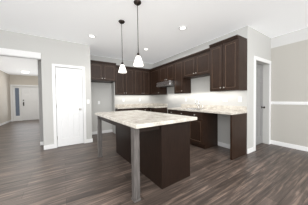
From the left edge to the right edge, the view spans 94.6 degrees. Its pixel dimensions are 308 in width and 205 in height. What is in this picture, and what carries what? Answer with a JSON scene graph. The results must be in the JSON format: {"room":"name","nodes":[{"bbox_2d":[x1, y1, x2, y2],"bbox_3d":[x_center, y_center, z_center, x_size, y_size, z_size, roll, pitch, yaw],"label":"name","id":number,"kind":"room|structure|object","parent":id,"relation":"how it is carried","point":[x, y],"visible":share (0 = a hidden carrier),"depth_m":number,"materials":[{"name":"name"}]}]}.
{"room":"kitchen","nodes":[
{"label":"kitchen","id":0,"kind":"room"},
{"bbox_2d":[0,119,307,204],"bbox_3d":[-1.272,1.172,3.834,7.420,0.100,15.300,-2,2,-32],"label":"floor","id":1,"kind":"structure","parent":0,"point":[30,174],"depth_m":2.21,"materials":[{"name":"brown wood"}]},
{"bbox_2d":[95,110,196,202],"bbox_3d":[-0.303,0.678,2.583,1.031,0.925,1.850,-2,2,-36],"label":"kitchen island","id":2,"kind":"object","parent":1,"relation":"on","point":[156,145],"visible":1,"depth_m":2.02,"materials":[{"name":"brown wood"}]},
{"bbox_2d":[115,99,247,159],"bbox_3d":[0.232,0.501,4.143,1.778,1.190,3.774,-2,2,-32],"label":"base cabinet","id":3,"kind":"object","parent":1,"relation":"on","point":[203,130],"visible":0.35,"depth_m":3.42,"materials":[{"name":"brown wood"}]},
{"bbox_2d":[0,26,307,148],"bbox_3d":[-1.289,-0.237,3.800,7.420,2.720,15.300,-2,2,-32],"label":"wall","id":4,"kind":"structure","parent":0,"point":[287,53],"depth_m":3.53,"materials":[{"name":"paint"}]},
{"bbox_2d":[0,48,40,59],"bbox_3d":[-3.637,-1.085,2.860,2.150,0.142,0.136,-2,2,-32],"label":"trim","id":5,"kind":"structure","parent":4,"relation":"attached to","point":[3,51],"depth_m":3.19,"materials":[{"name":"white wood"}]},
{"bbox_2d":[10,85,37,120],"bbox_3d":[-7.698,0.014,8.604,1.420,2.140,0.016,-2,2,-32],"label":"door frame","id":6,"kind":"structure","parent":4,"relation":"attached to","point":[10,85],"depth_m":8.26,"materials":[{"name":"white wood"}]},
{"bbox_2d":[12,86,38,120],"bbox_3d":[-7.726,0.054,8.649,1.256,2.058,0.170,-2,2,-32],"label":"front door","id":7,"kind":"structure","parent":4,"relation":"attached to","point":[25,98],"depth_m":8.62,"materials":[{"name":"white wood"}]},
{"bbox_2d":[52,64,86,147],"bbox_3d":[-2.199,0.083,3.726,0.740,2.105,0.016,-2,2,-32],"label":"trim","id":8,"kind":"structure","parent":4,"relation":"attached to","point":[53,65],"depth_m":3.57,"materials":[{"name":"white wood"}]},
{"bbox_2d":[55,67,83,146],"bbox_3d":[-2.198,0.115,3.726,0.602,2.026,0.111,-2,2,-32],"label":"closet door","id":9,"kind":"structure","parent":4,"relation":"attached to","point":[69,93],"depth_m":3.73,"materials":[{"name":"white wood"}]},
{"bbox_2d":[0,120,307,153],"bbox_3d":[-1.273,1.072,3.832,7.120,0.100,15.000,-2,2,-32],"label":"trim","id":10,"kind":"structure","parent":4,"relation":"attached to","point":[298,147],"depth_m":3.49,"materials":[{"name":"white wood"}]},
{"bbox_2d":[156,80,173,86],"bbox_3d":[0.492,-0.626,4.881,0.494,0.150,0.750,-2,2,-32],"label":"range hood","id":11,"kind":"object","parent":4,"relation":"attached to","point":[170,83],"visible":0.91,"depth_m":4.67,"materials":[{"name":"silver metal"}]},
{"bbox_2d":[90,34,246,94],"bbox_3d":[-0.149,-0.798,3.885,2.636,1.090,3.762,-2,2,-32],"label":"upper cabinet","id":12,"kind":"object","parent":4,"relation":"attached to","point":[224,61],"visible":0.96,"depth_m":4.04,"materials":[{"name":"brown wood"}]},
{"bbox_2d":[256,64,264,144],"bbox_3d":[2.558,0.057,3.517,0.752,2.036,0.111,-2,2,-32],"label":"door","id":13,"kind":"structure","parent":4,"relation":"attached to","point":[259,68],"depth_m":3.63,"materials":[{"name":"grey wood"}]},
{"bbox_2d":[253,56,270,150],"bbox_3d":[2.621,0.017,3.417,0.930,2.135,0.016,-2,2,-32],"label":"trim","id":14,"kind":"structure","parent":4,"relation":"attached to","point":[257,58],"depth_m":3.22,"materials":[{"name":"white wood"}]},
{"bbox_2d":[271,101,307,104],"bbox_3d":[4.378,0.047,1.525,0.022,0.075,5.064,-2,2,-32],"label":"chair rail","id":15,"kind":"object","parent":4,"relation":"attached to","point":[272,102],"depth_m":3.35,"materials":[{"name":"white wood"}]},
{"bbox_2d":[0,0,307,75],"bbox_3d":[-1.306,-1.657,3.765,7.420,0.120,15.300,-2,2,-32],"label":"ceiling","id":16,"kind":"structure","parent":0,"point":[159,21],"depth_m":2.81,"materials":[{"name":"paint"}]},
{"bbox_2d":[118,20,126,72],"bbox_3d":[-0.624,-1.085,2.775,0.160,0.988,0.160,-2,2,-32],"label":"pendant light","id":17,"kind":"object","parent":16,"relation":"hanging from","point":[122,69],"visible":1,"depth_m":2.75,"materials":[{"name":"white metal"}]},
{"bbox_2d":[133,0,142,66],"bbox_3d":[-0.252,-1.076,2.229,0.160,0.988,0.160,-2,2,-32],"label":"pendant light","id":18,"kind":"object","parent":16,"relation":"hanging from","point":[138,62],"visible":1,"depth_m":2.21,"materials":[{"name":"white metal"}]},
{"bbox_2d":[179,26,186,29],"bbox_3d":[0.622,-1.597,3.050,0.184,0.008,0.184,-2,2,-32],"label":"recessed light","id":19,"kind":"object","parent":16,"relation":"in","point":[180,27],"visible":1,"depth_m":3.04,"materials":[{"name":"white"}]}
]}

